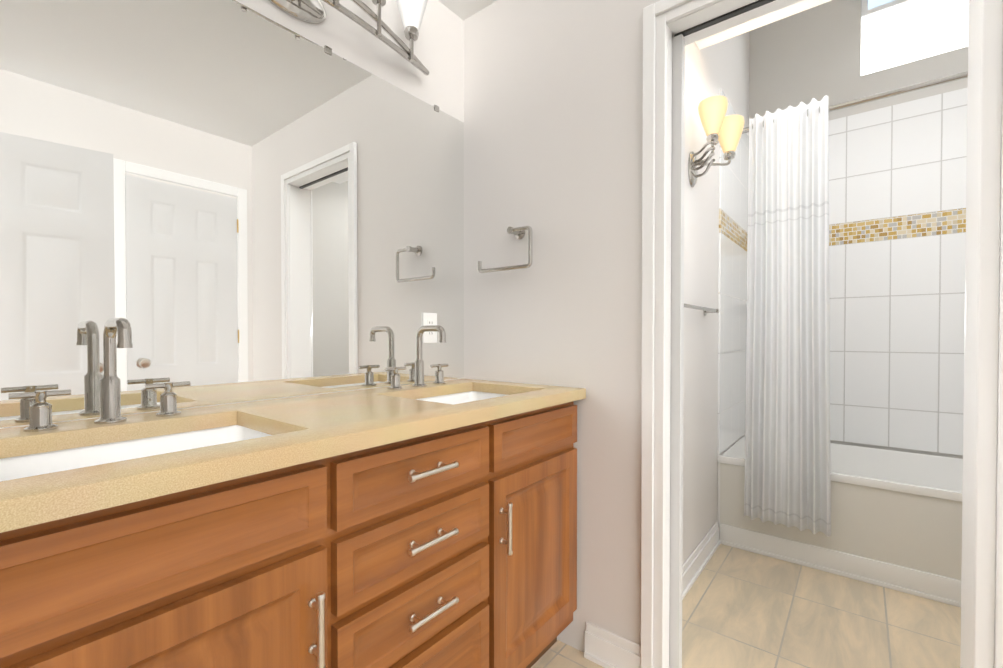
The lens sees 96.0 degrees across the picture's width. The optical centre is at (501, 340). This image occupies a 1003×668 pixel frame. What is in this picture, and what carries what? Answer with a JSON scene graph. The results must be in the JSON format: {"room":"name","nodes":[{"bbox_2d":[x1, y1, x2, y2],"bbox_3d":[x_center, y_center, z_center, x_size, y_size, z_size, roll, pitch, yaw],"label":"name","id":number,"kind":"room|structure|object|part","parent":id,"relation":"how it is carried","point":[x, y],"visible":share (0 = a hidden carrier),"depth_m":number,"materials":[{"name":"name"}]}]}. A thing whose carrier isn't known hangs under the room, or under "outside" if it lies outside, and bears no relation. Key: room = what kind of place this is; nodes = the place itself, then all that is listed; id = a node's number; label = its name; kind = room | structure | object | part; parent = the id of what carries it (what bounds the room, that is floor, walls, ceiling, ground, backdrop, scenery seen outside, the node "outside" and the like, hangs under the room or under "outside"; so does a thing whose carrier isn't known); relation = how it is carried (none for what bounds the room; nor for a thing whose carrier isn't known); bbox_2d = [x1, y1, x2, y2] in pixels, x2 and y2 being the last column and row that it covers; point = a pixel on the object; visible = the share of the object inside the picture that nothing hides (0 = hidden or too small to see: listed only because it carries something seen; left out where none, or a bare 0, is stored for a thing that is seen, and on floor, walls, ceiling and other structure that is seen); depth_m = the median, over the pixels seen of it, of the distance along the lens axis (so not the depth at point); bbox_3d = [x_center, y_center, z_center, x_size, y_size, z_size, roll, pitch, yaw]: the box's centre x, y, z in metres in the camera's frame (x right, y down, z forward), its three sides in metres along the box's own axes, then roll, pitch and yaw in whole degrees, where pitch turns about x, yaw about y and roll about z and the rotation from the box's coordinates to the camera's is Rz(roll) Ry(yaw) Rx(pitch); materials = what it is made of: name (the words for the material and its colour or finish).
{"room":"bathroom","nodes":[
{"label":"bathroom","id":0,"kind":"room"},
{"bbox_2d":[0,0,463,428],"bbox_3d":[-0.694,-0.125,1.322,0.130,2.420,1.860,1,1,38],"label":"mirror","id":1,"kind":"object","parent":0,"point":[214,202],"depth_m":1.18,"materials":[{"name":"clear glass"}]},
{"bbox_2d":[268,0,428,75],"bbox_3d":[-0.549,-1.114,1.258,0.181,0.328,1.015,1,1,38],"label":"vanity light fixture","id":2,"kind":"object","parent":1,"relation":"attached to","point":[411,12],"visible":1,"depth_m":1.44,"materials":[{"name":"silver metal"}]},
{"bbox_2d":[423,313,436,342],"bbox_3d":[-0.275,-0.050,1.743,0.008,0.116,0.072,1,1,38],"label":"outlet","id":3,"kind":"object","parent":1,"relation":"attached to","point":[429,319],"visible":0.79,"depth_m":1.74,"materials":[{"name":"white plastic"}]},
{"bbox_2d":[463,0,659,651],"bbox_3d":[0.823,-0.124,1.214,2.400,2.420,0.140,1,1,38],"label":"wall","id":4,"kind":"structure","parent":0,"point":[553,124],"depth_m":1.57,"materials":[{"name":"paint"}]},
{"bbox_2d":[478,226,531,272],"bbox_3d":[0.022,-0.349,1.716,0.257,0.170,0.067,1,1,38],"label":"towel ring","id":5,"kind":"object","parent":4,"relation":"attached to","point":[518,233],"visible":1,"depth_m":1.66,"materials":[{"name":"silver metal"}]},
{"bbox_2d":[584,622,640,667],"bbox_3d":[0.368,1.038,0.479,1.459,0.115,1.598,1,1,38],"label":"baseboard","id":6,"kind":"structure","parent":4,"relation":"attached to","point":[604,648],"depth_m":1.49,"materials":[{"name":"paint"}]},
{"bbox_2d":[669,0,774,667],"bbox_3d":[0.559,0.048,1.429,1.291,2.055,0.033,1,1,38],"label":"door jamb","id":7,"kind":"structure","parent":4,"relation":"in","point":[677,340],"depth_m":1.42,"materials":[{"name":"paint"}]},
{"bbox_3d":[0.806,-0.965,1.220,0.659,0.024,0.019,1,1,38],"label":"door track rail","id":8,"kind":"part","parent":7,"relation":"part of","materials":[{"name":"metal"}]},
{"bbox_2d":[641,0,1002,667],"bbox_3d":[0.805,0.018,1.230,0.797,2.137,0.182,1,1,38],"label":"door frame","id":9,"kind":"structure","parent":4,"relation":"attached to","point":[658,16],"depth_m":1.06,"materials":[{"name":"paint"}]},
{"bbox_2d":[438,0,831,49],"bbox_3d":[0.453,-1.379,0.829,2.520,0.100,2.540,1,1,38],"label":"ceiling","id":10,"kind":"structure","parent":0,"point":[782,13],"depth_m":1.85,"materials":[{"name":"paint"}]},
{"bbox_2d":[683,31,749,563],"bbox_3d":[1.053,-0.578,2.380,0.140,3.300,1.980,1,1,38],"label":"wall","id":11,"kind":"structure","parent":0,"point":[712,70],"depth_m":2.16,"materials":[{"name":"paint"}]},
{"bbox_2d":[684,303,718,315],"bbox_3d":[0.822,-0.141,1.931,0.064,0.044,0.660,1,1,38],"label":"towel bar","id":12,"kind":"object","parent":11,"relation":"attached to","point":[706,310],"visible":0.6,"depth_m":1.97,"materials":[{"name":"silver metal"}]},
{"bbox_2d":[682,522,720,599],"bbox_3d":[0.828,1.019,1.979,0.030,0.115,1.039,1,1,38],"label":"baseboard","id":13,"kind":"structure","parent":11,"relation":"attached to","point":[697,560],"depth_m":2.03,"materials":[{"name":"paint"}]},
{"bbox_2d":[688,96,744,186],"bbox_3d":[0.922,-0.841,1.941,0.197,0.322,0.234,1,1,38],"label":"light","id":14,"kind":"object","parent":11,"relation":"attached to","point":[721,128],"visible":1,"depth_m":1.91,"materials":[{"name":"yellow glass"}]},
{"bbox_2d":[717,89,748,454],"bbox_3d":[1.404,-0.365,2.704,0.010,1.934,0.800,1,1,38],"label":"wall tile","id":15,"kind":"structure","parent":11,"relation":"attached to","point":[733,237],"depth_m":2.62,"materials":[{"name":"tile"}]},
{"bbox_2d":[717,71,967,143],"bbox_3d":[1.716,-1.047,1.860,1.538,0.060,0.059,1,1,38],"label":"curtain rod","id":16,"kind":"object","parent":11,"relation":"attached to","point":[927,84],"visible":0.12,"depth_m":1.89,"materials":[{"name":"silver metal"}]},
{"bbox_2d":[744,95,830,536],"bbox_3d":[1.347,-0.109,2.128,0.348,1.958,0.092,1,1,38],"label":"shower curtain","id":17,"kind":"object","parent":16,"relation":"hanging from","point":[787,453],"visible":1,"depth_m":2.11,"materials":[{"name":"fabric"}]},
{"bbox_2d":[531,544,960,667],"bbox_3d":[0.857,1.114,1.368,2.520,0.060,3.840,1,1,38],"label":"floor","id":18,"kind":"structure","parent":0,"point":[741,608],"depth_m":1.73,"materials":[{"name":"tile"}]},
{"bbox_2d":[0,394,585,667],"bbox_3d":[-0.414,0.645,1.120,0.585,0.885,1.550,1,1,38],"label":"bathroom vanity","id":19,"kind":"object","parent":18,"relation":"on","point":[419,523],"depth_m":0.83,"materials":[{"name":"brown wood"}]},
{"bbox_2d":[0,378,585,517],"bbox_3d":[-0.420,0.185,1.116,0.574,0.035,1.560,1,1,38],"label":"countertop","id":20,"kind":"structure","parent":19,"relation":"on","point":[307,424],"depth_m":0.89,"materials":[{"name":"beige stone"}]},
{"bbox_2d":[8,318,190,429],"bbox_3d":[-0.778,0.062,0.911,0.158,0.216,0.289,1,1,38],"label":"faucet","id":21,"kind":"object","parent":20,"relation":"on","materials":[{"name":"silver metal"}]},
{"bbox_2d":[0,418,271,477],"bbox_3d":[-0.645,0.274,0.809,0.376,0.159,0.485,1,1,38],"label":"sink","id":22,"kind":"object","parent":20,"relation":"in","point":[21,459],"depth_m":0.92,"materials":[{"name":"white ceramic"}]},
{"bbox_2d":[384,326,447,389],"bbox_3d":[-0.252,0.054,1.572,0.158,0.216,0.288,1,1,38],"label":"faucet","id":23,"kind":"object","parent":20,"relation":"on","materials":[{"name":"silver metal"}]},
{"bbox_2d":[404,386,515,401],"bbox_3d":[-0.120,0.266,1.470,0.376,0.159,0.485,1,1,38],"label":"sink","id":24,"kind":"object","parent":20,"relation":"in","point":[469,391],"depth_m":1.68,"materials":[{"name":"white ceramic"}]},
{"bbox_2d":[717,435,962,606],"bbox_3d":[1.992,0.841,2.230,1.536,0.465,0.809,1,1,38],"label":"bathtub","id":25,"kind":"object","parent":18,"relation":"on","point":[896,520],"visible":0.54,"depth_m":2.05,"materials":[{"name":"white ceramic"}]},
{"bbox_2d":[749,0,967,458],"bbox_3d":[2.289,-0.581,2.586,1.540,3.300,0.120,1,1,38],"label":"wall","id":26,"kind":"structure","parent":0,"point":[807,56],"depth_m":2.73,"materials":[{"name":"ceramic tile"},{"name":"mosaic tile"},{"name":"paint"}]},
{"bbox_2d":[829,87,967,454],"bbox_3d":[2.248,-0.363,2.537,1.520,1.934,0.010,1,1,38],"label":"wall tile","id":27,"kind":"structure","parent":26,"relation":"attached to","point":[897,211],"depth_m":2.54,"materials":[{"name":"tile"}]},
{"bbox_2d":[861,0,968,75],"bbox_3d":[2.401,-1.800,2.454,0.696,0.498,0.038,1,1,38],"label":"window","id":28,"kind":"structure","parent":26,"relation":"in","point":[894,33],"depth_m":2.55,"materials":[{"name":"white glass"}]}
]}

